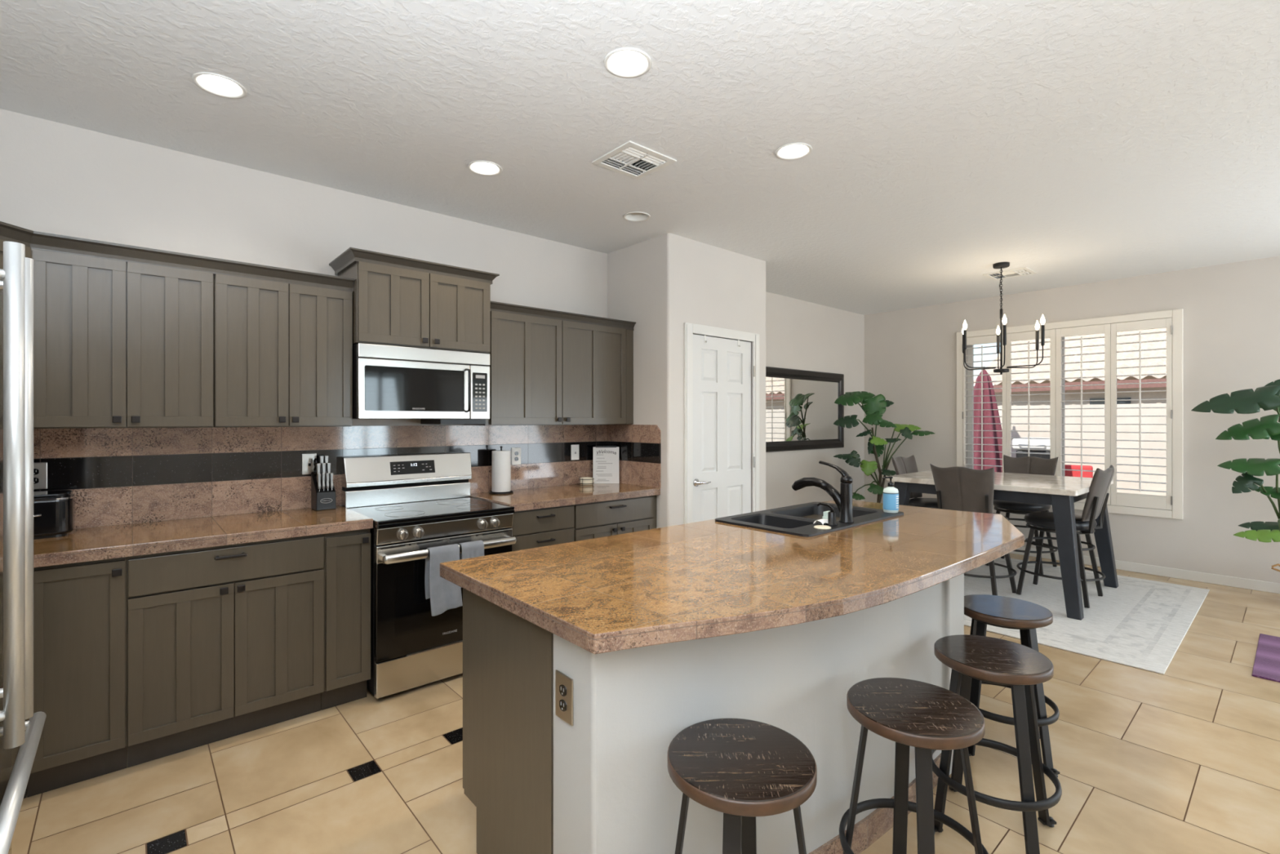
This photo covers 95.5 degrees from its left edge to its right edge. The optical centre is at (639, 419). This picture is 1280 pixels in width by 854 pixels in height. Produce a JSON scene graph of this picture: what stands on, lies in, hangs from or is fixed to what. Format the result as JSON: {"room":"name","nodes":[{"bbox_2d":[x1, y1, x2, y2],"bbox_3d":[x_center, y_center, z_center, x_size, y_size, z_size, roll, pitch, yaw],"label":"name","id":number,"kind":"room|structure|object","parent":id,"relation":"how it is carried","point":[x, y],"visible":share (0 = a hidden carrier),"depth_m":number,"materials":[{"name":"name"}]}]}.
{"room":"kitchen","nodes":[
{"label":"kitchen","id":0,"kind":"room"},
{"bbox_2d":[0,108,864,510],"bbox_3d":[-0.158,0.042,4.892,8.400,2.776,0.120,0,0,-41],"label":"wall","id":1,"kind":"structure","parent":0,"point":[56,178],"depth_m":3.28,"materials":[{"name":"beige paint"}]},
{"bbox_2d":[0,239,31,269],"bbox_3d":[-2.711,-0.333,2.130,0.671,0.739,0.654,0,0,-41],"label":"upper cabinet","id":2,"kind":"object","parent":1,"relation":"attached to","point":[28,250],"visible":0.16,"depth_m":2.24,"materials":[{"name":"brown wood"}]},
{"bbox_2d":[31,248,213,428],"bbox_3d":[-2.335,-0.333,2.657,0.605,0.739,0.357,0,0,-41],"label":"upper cabinet","id":3,"kind":"object","parent":1,"relation":"attached to","point":[117,344],"visible":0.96,"depth_m":2.52,"materials":[{"name":"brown wood"}]},
{"bbox_2d":[213,273,352,427],"bbox_3d":[-1.879,-0.333,3.058,0.605,0.739,0.357,0,0,-41],"label":"upper cabinet","id":4,"kind":"object","parent":1,"relation":"attached to","point":[283,352],"visible":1,"depth_m":2.92,"materials":[{"name":"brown wood"}]},
{"bbox_2d":[0,221,354,292],"bbox_3d":[-2.129,-0.724,2.575,0.304,0.070,1.609,0,0,36],"label":"crown molding","id":5,"kind":"structure","parent":4,"relation":"attached to","point":[10,233],"depth_m":2.62,"materials":[{"name":"paint"}]},
{"bbox_2d":[33,424,661,528],"bbox_3d":[-1.515,0.268,3.200,3.884,0.461,0.632,0,0,-41],"label":"backsplash","id":6,"kind":"structure","parent":1,"relation":"attached to","point":[116,476],"depth_m":3.12,"materials":[{"name":"stone"}]},
{"bbox_2d":[33,462,47,489],"bbox_3d":[-2.679,0.249,2.573,0.082,0.120,0.009,0,0,-41],"label":"wall outlet","id":7,"kind":"object","parent":6,"relation":"attached to","point":[40,468],"visible":0.58,"depth_m":2.58,"materials":[{"name":"grey metal"}]},
{"bbox_2d":[33,468,39,475],"bbox_3d":[-2.678,0.230,2.571,0.029,0.028,0.003,0,0,-41],"label":"receptacle","id":8,"kind":"object","parent":7,"relation":"attached to","point":[36,471],"depth_m":2.57,"materials":[{"name":"grey plastic"}]},
{"bbox_2d":[33,477,39,484],"bbox_3d":[-2.678,0.269,2.571,0.029,0.028,0.003,0,0,-41],"label":"receptacle","id":9,"kind":"object","parent":7,"relation":"attached to","point":[36,480],"depth_m":2.57,"materials":[{"name":"grey plastic"}]},
{"bbox_2d":[302,453,316,475],"bbox_3d":[-1.867,0.249,3.284,0.075,0.120,0.012,0,0,-41],"label":"switch plate","id":10,"kind":"object","parent":6,"relation":"attached to","point":[308,466],"visible":0.78,"depth_m":3.28,"materials":[{"name":"white plastic"}]},
{"bbox_2d":[511,447,520,464],"bbox_3d":[-0.882,0.260,4.151,0.075,0.122,0.009,0,0,-41],"label":"wall outlet","id":11,"kind":"object","parent":6,"relation":"attached to","point":[516,451],"visible":1,"depth_m":4.15,"materials":[{"name":"white plastic"}]},
{"bbox_2d":[570,444,578,460],"bbox_3d":[-0.499,0.251,4.486,0.075,0.118,0.012,0,0,-41],"label":"jack plate","id":12,"kind":"object","parent":6,"relation":"attached to","point":[574,448],"visible":1,"depth_m":4.48,"materials":[{"name":"white plastic"}]},
{"bbox_2d":[328,247,499,353],"bbox_3d":[-1.336,-0.658,3.485,0.858,0.489,0.432,0,0,-41],"label":"upper cabinet","id":13,"kind":"object","parent":1,"relation":"attached to","point":[397,300],"visible":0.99,"depth_m":3.30,"materials":[{"name":"brown wood"}]},
{"bbox_2d":[352,342,489,424],"bbox_3d":[-1.326,-0.191,3.483,0.774,0.436,0.448,0,0,-41],"label":"microwave","id":14,"kind":"object","parent":13,"relation":"attached to","point":[432,386],"visible":1,"depth_m":3.31,"materials":[{"name":"silver metal"}]},
{"bbox_2d":[463,301,635,425],"bbox_3d":[-0.605,-0.355,4.178,1.226,0.783,0.357,0,0,-41],"label":"upper cabinet","id":15,"kind":"object","parent":1,"relation":"attached to","point":[548,366],"visible":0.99,"depth_m":4.01,"materials":[{"name":"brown wood"}]},
{"bbox_2d":[765,366,844,452],"bbox_3d":[1.790,-0.110,6.496,1.865,0.898,0.040,0,0,-41],"label":"wall mirror","id":16,"kind":"object","parent":1,"relation":"attached to","point":[802,411],"visible":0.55,"depth_m":6.54,"materials":[{"name":"black mirror"}]},
{"bbox_2d":[0,0,1279,315],"bbox_3d":[2.201,-1.446,2.146,8.280,0.200,7.320,0,0,-41],"label":"ceiling","id":17,"kind":"structure","parent":0,"point":[1068,142],"depth_m":2.59,"materials":[{"name":"white paint"}]},
{"bbox_2d":[191,71,247,98],"bbox_3d":[-1.691,-1.359,2.341,0.182,0.038,0.182,0,0,-41],"label":"recessed light","id":18,"kind":"object","parent":17,"relation":"in","point":[219,85],"visible":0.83,"depth_m":2.37,"materials":[{"name":"white plastic"}]},
{"bbox_2d":[466,160,502,175],"bbox_3d":[-0.829,-1.359,3.110,0.182,0.038,0.182,0,0,-41],"label":"recessed light","id":19,"kind":"object","parent":17,"relation":"in","point":[479,167],"visible":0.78,"depth_m":3.15,"materials":[{"name":"white plastic"}]},
{"bbox_2d":[603,47,652,77],"bbox_3d":[-0.046,-1.359,2.193,0.182,0.038,0.182,0,0,-41],"label":"recessed light","id":20,"kind":"object","parent":17,"relation":"in","point":[624,62],"visible":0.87,"depth_m":2.22,"materials":[{"name":"white plastic"}]},
{"bbox_2d":[591,140,676,179],"bbox_3d":[-0.031,-1.373,3.023,0.320,0.068,0.308,0,0,-41],"label":"ceiling vent","id":21,"kind":"object","parent":17,"relation":"in","point":[630,153],"visible":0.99,"depth_m":3.01,"materials":[{"name":"white plastic"}]},
{"bbox_2d":[622,211,650,222],"bbox_3d":[-0.022,-1.391,3.850,0.182,0.101,0.182,0,0,-41],"label":"recessed light","id":22,"kind":"object","parent":17,"relation":"in","point":[636,216],"visible":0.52,"depth_m":3.91,"materials":[{"name":"white plastic"}]},
{"bbox_2d":[774,142,812,159],"bbox_3d":[0.769,-1.359,2.915,0.182,0.038,0.182,0,0,-41],"label":"recessed light","id":23,"kind":"object","parent":17,"relation":"in","point":[793,151],"visible":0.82,"depth_m":2.95,"materials":[{"name":"white plastic"}]},
{"bbox_2d":[961,262,1044,374],"bbox_3d":[3.118,-0.867,5.019,0.630,0.958,0.665,0,0,-41],"label":"chandelier","id":24,"kind":"object","parent":17,"relation":"hanging from","point":[1002,338],"visible":1,"depth_m":5.01,"materials":[{"name":"black metal"}]},
{"bbox_2d":[982,266,1036,279],"bbox_3d":[3.404,-1.372,5.353,0.310,0.069,0.350,0,0,-41],"label":"ceiling vent","id":25,"kind":"object","parent":17,"relation":"in","point":[1019,272],"visible":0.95,"depth_m":5.34,"materials":[{"name":"white plastic"}]},
{"bbox_2d":[11,552,1279,853],"bbox_3d":[2.201,1.460,2.146,8.180,0.060,7.220,0,0,-41],"label":"floor","id":26,"kind":"structure","parent":0,"point":[1184,759],"depth_m":2.33,"materials":[{"name":"beige tile"}]},
{"bbox_2d":[11,745,26,798],"bbox_3d":[-2.725,0.990,2.149,0.674,0.880,0.606,0,0,-41],"label":"base cabinet","id":27,"kind":"object","parent":26,"relation":"on","point":[15,751],"visible":0.03,"depth_m":2.13,"materials":[{"name":"paint"}]},
{"bbox_2d":[33,505,373,567],"bbox_3d":[-2.261,0.523,2.543,1.891,0.048,0.626,0,0,-41],"label":"countertop","id":28,"kind":"structure","parent":27,"relation":"on","point":[122,540],"depth_m":2.59,"materials":[{"name":"stone"}]},
{"bbox_2d":[33,489,75,539],"bbox_3d":[-2.600,0.406,2.454,0.305,0.185,0.212,0,0,-41],"label":"toaster","id":29,"kind":"object","parent":28,"relation":"on","point":[54,511],"visible":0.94,"depth_m":2.45,"materials":[{"name":"black plastic"}]},
{"bbox_2d":[311,471,336,511],"bbox_3d":[-1.774,0.397,3.259,0.100,0.204,0.132,0,0,-41],"label":"knife block","id":30,"kind":"object","parent":28,"relation":"on","point":[325,500],"visible":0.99,"depth_m":3.22,"materials":[{"name":"black wood"}]},
{"bbox_2d":[313,457,317,477],"bbox_3d":[-1.822,0.276,3.264,0.010,0.124,0.050,0,0,-41],"label":"scissors","id":31,"kind":"object","parent":30,"relation":"in","point":[315,461],"visible":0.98,"depth_m":3.26,"materials":[{"name":"black plastic"}]},
{"bbox_2d":[315,463,320,482],"bbox_3d":[-1.795,0.311,3.244,0.018,0.136,0.036,0,0,-41],"label":"kitchen knife","id":32,"kind":"object","parent":30,"relation":"in","point":[317,465],"visible":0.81,"depth_m":3.23,"materials":[{"name":"silver metal"}]},
{"bbox_2d":[316,473,320,491],"bbox_3d":[-1.772,0.355,3.210,0.016,0.116,0.031,0,0,-41],"label":"kitchen knife","id":33,"kind":"object","parent":30,"relation":"in","point":[318,475],"visible":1,"depth_m":3.20,"materials":[{"name":"silver metal"}]},
{"bbox_2d":[319,455,323,473],"bbox_3d":[-1.800,0.276,3.286,0.018,0.146,0.037,0,0,-41],"label":"kitchen knife","id":34,"kind":"object","parent":30,"relation":"in","point":[321,457],"visible":0.63,"depth_m":3.27,"materials":[{"name":"silver metal"}]},
{"bbox_2d":[320,473,324,490],"bbox_3d":[-1.756,0.355,3.224,0.016,0.116,0.031,0,0,-41],"label":"kitchen knife","id":35,"kind":"object","parent":30,"relation":"in","point":[322,475],"visible":1,"depth_m":3.21,"materials":[{"name":"silver metal"}]},
{"bbox_2d":[320,462,325,481],"bbox_3d":[-1.775,0.311,3.261,0.018,0.136,0.036,0,0,-41],"label":"kitchen knife","id":36,"kind":"object","parent":30,"relation":"in","point":[322,464],"visible":0.63,"depth_m":3.25,"materials":[{"name":"silver metal"}]},
{"bbox_2d":[323,455,328,473],"bbox_3d":[-1.782,0.276,3.302,0.018,0.146,0.037,0,0,-41],"label":"kitchen knife","id":37,"kind":"object","parent":30,"relation":"in","point":[326,457],"visible":0.51,"depth_m":3.29,"materials":[{"name":"silver metal"}]},
{"bbox_2d":[324,473,328,490],"bbox_3d":[-1.741,0.355,3.237,0.016,0.116,0.031,0,0,-41],"label":"kitchen knife","id":38,"kind":"object","parent":30,"relation":"in","point":[326,474],"visible":1,"depth_m":3.23,"materials":[{"name":"silver metal"}]},
{"bbox_2d":[325,462,330,484],"bbox_3d":[-1.756,0.311,3.278,0.018,0.136,0.036,0,0,-41],"label":"kitchen knife","id":39,"kind":"object","parent":30,"relation":"in","point":[328,464],"visible":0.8,"depth_m":3.27,"materials":[{"name":"silver metal"}]},
{"bbox_2d":[328,472,333,490],"bbox_3d":[-1.725,0.355,3.251,0.016,0.116,0.031,0,0,-41],"label":"kitchen knife","id":40,"kind":"object","parent":30,"relation":"in","point":[331,474],"visible":1,"depth_m":3.24,"materials":[{"name":"silver metal"}]},
{"bbox_2d":[0,241,46,853],"bbox_3d":[-1.466,0.554,0.842,0.810,1.750,0.910,0,0,-41],"label":"refrigerator","id":41,"kind":"object","parent":26,"relation":"on","point":[16,277],"visible":1,"depth_m":1.05,"materials":[{"name":"silver metal"}]},
{"bbox_2d":[25,556,127,797],"bbox_3d":[-2.355,0.990,2.457,0.284,0.880,0.632,0,0,-41],"label":"base cabinet","id":42,"kind":"object","parent":26,"relation":"on","point":[80,609],"visible":0.84,"depth_m":2.25,"materials":[{"name":"paint"}]},
{"bbox_2d":[127,533,324,767],"bbox_3d":[-1.978,0.990,2.784,0.715,0.880,0.638,0,0,-41],"label":"base cabinet","id":43,"kind":"object","parent":26,"relation":"on","point":[224,642],"visible":0.99,"depth_m":2.54,"materials":[{"name":"paint"}]},
{"bbox_2d":[320,528,370,710],"bbox_3d":[-1.631,0.990,3.093,0.211,0.880,0.632,0,0,-41],"label":"base cabinet","id":44,"kind":"object","parent":26,"relation":"on","point":[347,554],"visible":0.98,"depth_m":2.88,"materials":[{"name":"paint"}]},
{"bbox_2d":[341,452,517,698],"bbox_3d":[-1.218,0.824,3.372,0.770,1.212,0.735,0,0,-41],"label":"electric range","id":45,"kind":"object","parent":26,"relation":"on","point":[411,647],"visible":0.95,"depth_m":3.13,"materials":[{"name":"silver metal"}]},
{"bbox_2d":[348,497,514,528],"bbox_3d":[-1.205,0.526,3.357,0.763,0.039,0.565,0,0,-41],"label":"cooktop","id":46,"kind":"object","parent":45,"relation":"in","point":[407,515],"depth_m":3.27,"materials":[{"name":"glass"}]},
{"bbox_2d":[424,543,462,616],"bbox_3d":[-1.027,0.835,3.052,0.180,0.344,0.087,0,0,-41],"label":"dish towel","id":47,"kind":"object","parent":45,"relation":"hanging from","point":[444,595],"visible":0.82,"depth_m":3.02,"materials":[{"name":"white fabric"}]},
{"bbox_2d":[458,540,484,559],"bbox_3d":[-0.909,0.816,3.155,0.138,0.306,0.086,0,0,-41],"label":"dish towel","id":48,"kind":"object","parent":45,"relation":"hanging from","point":[470,549],"visible":0.27,"depth_m":3.14,"materials":[{"name":"white fabric"}]},
{"bbox_2d":[509,504,573,551],"bbox_3d":[-0.789,0.990,3.829,0.474,0.880,0.638,0,0,-41],"label":"base cabinet","id":49,"kind":"object","parent":26,"relation":"on","point":[539,527],"visible":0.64,"depth_m":3.61,"materials":[{"name":"paint"}]},
{"bbox_2d":[573,494,657,541],"bbox_3d":[-0.331,0.990,4.231,0.742,0.880,0.638,0,0,-41],"label":"base cabinet","id":50,"kind":"object","parent":26,"relation":"on","point":[616,517],"visible":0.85,"depth_m":3.98,"materials":[{"name":"paint"}]},
{"bbox_2d":[464,483,660,511],"bbox_3d":[-0.515,0.523,4.077,1.221,0.048,0.626,0,0,-41],"label":"countertop","id":51,"kind":"structure","parent":50,"relation":"on","point":[527,499],"depth_m":3.93,"materials":[{"name":"stone"}]},
{"bbox_2d":[488,445,513,494],"bbox_3d":[-0.945,0.338,3.962,0.160,0.320,0.160,0,0,-41],"label":"paper towel holder","id":52,"kind":"object","parent":51,"relation":"on","point":[501,446],"visible":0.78,"depth_m":3.92,"materials":[{"name":"black metal"}]},
{"bbox_2d":[491,449,511,492],"bbox_3d":[-0.945,0.348,3.962,0.126,0.276,0.126,0,0,-41],"label":"paper towel roll","id":53,"kind":"object","parent":52,"relation":"on","point":[500,460],"visible":0.99,"depth_m":3.91,"materials":[{"name":"white paper"}]},
{"bbox_2d":[578,476,594,485],"bbox_3d":[-0.409,0.470,4.453,0.115,0.054,0.115,0,0,-41],"label":"ceramic canister","id":54,"kind":"object","parent":51,"relation":"on","point":[584,480],"visible":1,"depth_m":4.41,"materials":[{"name":"beige ceramic"}]},
{"bbox_2d":[592,445,618,483],"bbox_3d":[-0.266,0.352,4.561,0.205,0.292,0.024,0,0,-4],"label":"welcome sign","id":55,"kind":"object","parent":51,"relation":"on","point":[605,458],"visible":1,"depth_m":4.55,"materials":[{"name":"white paper"}]},
{"bbox_2d":[595,457,612,480],"bbox_3d":[-0.281,0.376,4.553,0.131,0.206,0.011,0,0,-4],"label":"print","id":56,"kind":"object","parent":55,"relation":"attached to","point":[603,465],"depth_m":4.55,"materials":[{"name":"grey paper"}]},
{"bbox_2d":[462,514,964,853],"bbox_3d":[0.590,0.988,2.398,2.348,0.882,0.964,0,0,-41],"label":"kitchen island","id":57,"kind":"object","parent":26,"relation":"on","point":[537,782],"visible":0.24,"depth_m":1.70,"materials":[{"name":"paint"}]},
{"bbox_2d":[555,669,573,725],"bbox_3d":[-0.198,0.721,1.509,0.009,0.120,0.078,0,0,-41],"label":"wall outlet","id":58,"kind":"object","parent":57,"relation":"attached to","point":[563,683],"visible":1,"depth_m":1.50,"materials":[{"name":"beige plastic"}]},
{"bbox_2d":[559,684,566,696],"bbox_3d":[-0.200,0.701,1.507,0.003,0.028,0.029,0,0,-41],"label":"receptacle","id":59,"kind":"object","parent":58,"relation":"attached to","point":[562,687],"depth_m":1.50,"materials":[{"name":"grey plastic"}]},
{"bbox_2d":[559,699,566,711],"bbox_3d":[-0.200,0.740,1.507,0.003,0.028,0.029,0,0,-41],"label":"receptacle","id":60,"kind":"object","parent":58,"relation":"attached to","point":[562,703],"depth_m":1.50,"materials":[{"name":"grey"}]},
{"bbox_2d":[440,500,1024,653],"bbox_3d":[0.689,0.523,2.452,2.646,0.048,1.196,0,0,-41],"label":"island countertop","id":61,"kind":"structure","parent":57,"relation":"on","point":[711,578],"depth_m":1.88,"materials":[{"name":"stone"}]},
{"bbox_2d":[715,502,903,537],"bbox_3d":[0.880,0.587,2.968,0.924,0.198,0.537,0,0,-41],"label":"sink","id":62,"kind":"object","parent":61,"relation":"in","point":[787,519],"visible":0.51,"depth_m":2.96,"materials":[{"name":"black"}]},
{"bbox_2d":[813,519,827,524],"bbox_3d":[0.865,0.475,2.728,0.123,0.024,0.066,0,0,-41],"label":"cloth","id":63,"kind":"object","parent":62,"relation":"on","point":[822,522],"visible":0.76,"depth_m":2.71,"materials":[{"name":"white fabric"}]},
{"bbox_2d":[813,524,831,529],"bbox_3d":[0.823,0.485,2.624,0.076,0.009,0.076,0,0,-41],"label":"drain cover","id":64,"kind":"object","parent":62,"relation":"on","point":[817,526],"visible":1,"depth_m":2.61,"materials":[{"name":"beige ceramic"}]},
{"bbox_2d":[817,502,837,525],"bbox_3d":[0.875,0.439,2.720,0.052,0.100,0.103,0,0,-41],"label":"soap pump","id":65,"kind":"object","parent":62,"relation":"on","point":[831,514],"visible":1,"depth_m":2.69,"materials":[{"name":"black metal"}]},
{"bbox_2d":[822,511,834,519],"bbox_3d":[0.901,0.463,2.774,0.056,0.052,0.038,0,0,-41],"label":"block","id":66,"kind":"object","parent":62,"relation":"on","point":[825,513],"visible":0.28,"depth_m":2.76,"materials":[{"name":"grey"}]},
{"bbox_2d":[882,476,898,512],"bbox_3d":[1.328,0.395,3.079,0.078,0.189,0.078,0,0,-41],"label":"soap bottle","id":67,"kind":"object","parent":62,"relation":"on","point":[891,494],"visible":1,"depth_m":3.05,"materials":[{"name":"blue plastic"}]},
{"bbox_2d":[791,460,853,523],"bbox_3d":[0.898,0.346,2.879,0.068,0.286,0.334,0,0,-41],"label":"kitchen faucet","id":68,"kind":"object","parent":61,"relation":"on","point":[843,499],"visible":1,"depth_m":2.78,"materials":[{"name":"brown metal"}]},
{"bbox_2d":[667,717,817,853],"bbox_3d":[0.245,1.122,1.415,0.401,0.615,0.401,0,0,-27],"label":"bar stool","id":69,"kind":"object","parent":26,"relation":"on","point":[744,770],"visible":1,"depth_m":1.36,"materials":[{"name":"brown wood"}]},
{"bbox_2d":[833,391,934,502],"bbox_3d":[2.722,0.549,6.683,1.218,1.761,0.441,0,0,-15],"label":"potted plant","id":70,"kind":"object","parent":26,"relation":"on","point":[876,406],"visible":0.94,"depth_m":6.58,"materials":[{"name":"green plant"}]},
{"bbox_2d":[839,677,988,853],"bbox_3d":[0.782,1.122,1.666,0.401,0.615,0.401,0,0,-25],"label":"bar stool","id":71,"kind":"object","parent":26,"relation":"on","point":[926,717],"visible":1,"depth_m":1.63,"materials":[{"name":"brown wood"}]},
{"bbox_2d":[931,634,1062,853],"bbox_3d":[1.228,1.122,2.033,0.401,0.615,0.401,0,0,32],"label":"bar stool","id":72,"kind":"object","parent":26,"relation":"on","point":[991,660],"visible":0.84,"depth_m":1.98,"materials":[{"name":"brown wood"}]},
{"bbox_2d":[964,594,1059,777],"bbox_3d":[1.586,1.122,2.541,0.401,0.615,0.401,0,0,32],"label":"bar stool","id":73,"kind":"object","parent":26,"relation":"on","point":[1002,611],"visible":0.62,"depth_m":2.44,"materials":[{"name":"black wood"}]},
{"bbox_2d":[964,556,1209,674],"bbox_3d":[3.034,1.425,5.001,2.440,0.008,2.490,0,0,-41],"label":"area rug","id":74,"kind":"object","parent":26,"relation":"on","point":[1139,623],"visible":0.44,"depth_m":4.21,"materials":[{"name":"white fabric"}]},
{"bbox_2d":[891,454,937,508],"bbox_3d":[2.801,0.890,5.600,0.583,1.060,0.630,0,0,-41],"label":"dining chair","id":75,"kind":"object","parent":74,"relation":"on","point":[902,465],"visible":0.19,"depth_m":5.71,"materials":[{"name":"grey metal"}]},
{"bbox_2d":[929,463,1017,595],"bbox_3d":[2.740,0.890,4.777,0.630,1.060,0.583,0,0,-41],"label":"dining chair","id":76,"kind":"object","parent":74,"relation":"on","point":[957,488],"visible":0.46,"depth_m":4.57,"materials":[{"name":"black leather"}]},
{"bbox_2d":[886,470,1118,620],"bbox_3d":[3.119,0.963,5.083,1.274,0.915,1.459,0,0,-41],"label":"dining table","id":77,"kind":"object","parent":74,"relation":"on","point":[1061,492],"visible":0.57,"depth_m":4.48,"materials":[{"name":"wood"}]},
{"bbox_2d":[984,454,1057,574],"bbox_3d":[3.713,0.890,5.658,0.630,1.060,0.583,0,0,-41],"label":"dining chair","id":78,"kind":"object","parent":74,"relation":"on","point":[1026,464],"visible":0.48,"depth_m":5.66,"materials":[{"name":"grey wood"}]},
{"bbox_2d":[1016,464,1114,608],"bbox_3d":[3.409,0.890,4.687,0.583,1.060,0.630,0,0,-41],"label":"dining chair","id":79,"kind":"object","parent":74,"relation":"on","point":[1096,500],"visible":0.94,"depth_m":4.56,"materials":[{"name":"grey wood"}]},
{"bbox_2d":[1191,378,1279,571],"bbox_3d":[4.793,0.557,4.338,1.030,1.745,0.426,0,0,-6],"label":"potted plant","id":80,"kind":"object","parent":26,"relation":"on","point":[1267,397],"visible":1,"depth_m":4.33,"materials":[{"name":"green plant"}]},
{"bbox_2d":[1251,633,1279,682],"bbox_3d":[3.973,1.423,3.314,0.945,0.012,0.635,0,0,-41],"label":"woven mat","id":81,"kind":"object","parent":26,"relation":"on","point":[1267,659],"visible":1,"depth_m":3.44,"materials":[{"name":"purple fabric"}]},
{"bbox_2d":[607,233,688,528],"bbox_3d":[0.045,0.042,4.532,0.216,2.776,0.730,0,0,-41],"label":"wall","id":82,"kind":"structure","parent":0,"point":[648,280],"depth_m":4.28,"materials":[{"name":"beige paint"}]},
{"bbox_2d":[688,239,753,341],"bbox_3d":[0.616,-1.004,4.628,0.768,0.684,0.120,0,0,-41],"label":"wall","id":83,"kind":"structure","parent":0,"point":[721,281],"depth_m":4.56,"materials":[{"name":"beige paint"}]},
{"bbox_2d":[684,322,759,524],"bbox_3d":[0.659,0.356,4.580,0.885,2.146,0.100,0,0,-41],"label":"door","id":84,"kind":"structure","parent":83,"relation":"in","point":[717,371],"depth_m":4.56,"materials":[{"name":"white wood"}]},
{"bbox_2d":[746,257,765,512],"bbox_3d":[0.771,0.042,5.170,0.182,2.776,0.730,0,0,-41],"label":"wall","id":85,"kind":"structure","parent":0,"point":[759,266],"depth_m":4.91,"materials":[{"name":"beige paint"}]},
{"bbox_2d":[864,256,1279,583],"bbox_3d":[5.311,0.042,4.879,0.200,2.776,7.120,0,0,-41],"label":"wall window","id":86,"kind":"structure","parent":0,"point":[1231,311],"depth_m":5.22,"materials":[{"name":"beige paint"}]},
{"bbox_2d":[962,334,1006,472],"bbox_3d":[3.795,-0.053,6.414,0.095,1.739,0.438,0,0,-41],"label":"window shutter","id":87,"kind":"object","parent":86,"relation":"attached to","point":[987,339],"visible":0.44,"depth_m":6.38,"materials":[{"name":"white"}]},
{"bbox_2d":[1006,328,1055,475],"bbox_3d":[4.085,-0.053,6.084,0.095,1.739,0.438,0,0,-41],"label":"window shutter","id":88,"kind":"object","parent":86,"relation":"attached to","point":[1051,334],"visible":0.59,"depth_m":6.05,"materials":[{"name":"white wood"}]},
{"bbox_2d":[956,308,1182,519],"bbox_3d":[4.304,-0.050,5.979,0.200,1.889,1.897,0,0,-41],"label":"window","id":89,"kind":"structure","parent":86,"relation":"attached to","point":[1176,513],"depth_m":5.46,"materials":[{"name":"white wood"}]},
{"bbox_2d":[1055,324,1111,504],"bbox_3d":[4.377,-0.053,5.752,0.095,1.739,0.440,0,0,-41],"label":"window shutter","id":90,"kind":"object","parent":86,"relation":"attached to","point":[1104,328],"visible":0.7,"depth_m":5.72,"materials":[{"name":"white wood"}]},
{"bbox_2d":[1111,317,1172,510],"bbox_3d":[4.668,-0.053,5.421,0.095,1.739,0.439,0,0,-41],"label":"window shutter","id":91,"kind":"object","parent":86,"relation":"attached to","point":[1141,500],"visible":1,"depth_m":5.39,"materials":[{"name":"white wood"}]},
{"bbox_2d":[1009,546,1279,593],"bbox_3d":[4.455,1.387,5.691,0.014,0.085,4.770,0,0,-41],"label":"baseboard","id":92,"kind":"structure","parent":86,"relation":"attached to","point":[1271,587],"depth_m":5.20,"materials":[{"name":"white wood"}]},
{"label":"outside","id":93,"kind":"structure","parent":0,"visible":0},
{"bbox_3d":[3.756,1.684,3.300,70.000,0.190,80.000,0,0,-41],"label":"ground","id":94,"kind":"structure","parent":93,"visible":0},
{"bbox_2d":[973,368,1002,472],"bbox_3d":[5.319,0.385,9.000,0.683,2.410,0.683,0,0,-18],"label":"patio umbrella","id":95,"kind":"object","parent":94,"relation":"on","point":[985,378],"visible":0.54,"depth_m":8.83,"materials":[{"name":"red fabric"}]},
{"bbox_2d":[1012,437,1049,458],"bbox_3d":[5.863,0.929,8.580,0.622,1.320,0.540,0,0,-41],"label":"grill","id":96,"kind":"object","parent":94,"relation":"on","point":[1015,441],"visible":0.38,"depth_m":8.42,"materials":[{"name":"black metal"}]},
{"bbox_2d":[973,328,1166,405],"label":"window","id":97,"kind":"structure","parent":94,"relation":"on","point":[1159,344],"depth_m":13.30,"materials":[{"name":"glass"}]},
{"bbox_2d":[1064,464,1093,477],"bbox_3d":[6.560,1.129,8.792,0.520,0.920,0.540,0,0,39],"label":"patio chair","id":98,"kind":"object","parent":94,"relation":"on","point":[1067,473],"visible":0.07,"depth_m":8.55,"materials":[{"name":"red fabric"}]},
{"bbox_2d":[997,403,1166,496],"bbox_3d":[5.954,0.679,9.889,0.200,1.820,25.000,0,0,-41],"label":"wall","id":99,"kind":"structure","parent":94,"relation":"on","point":[1132,411],"depth_m":8.50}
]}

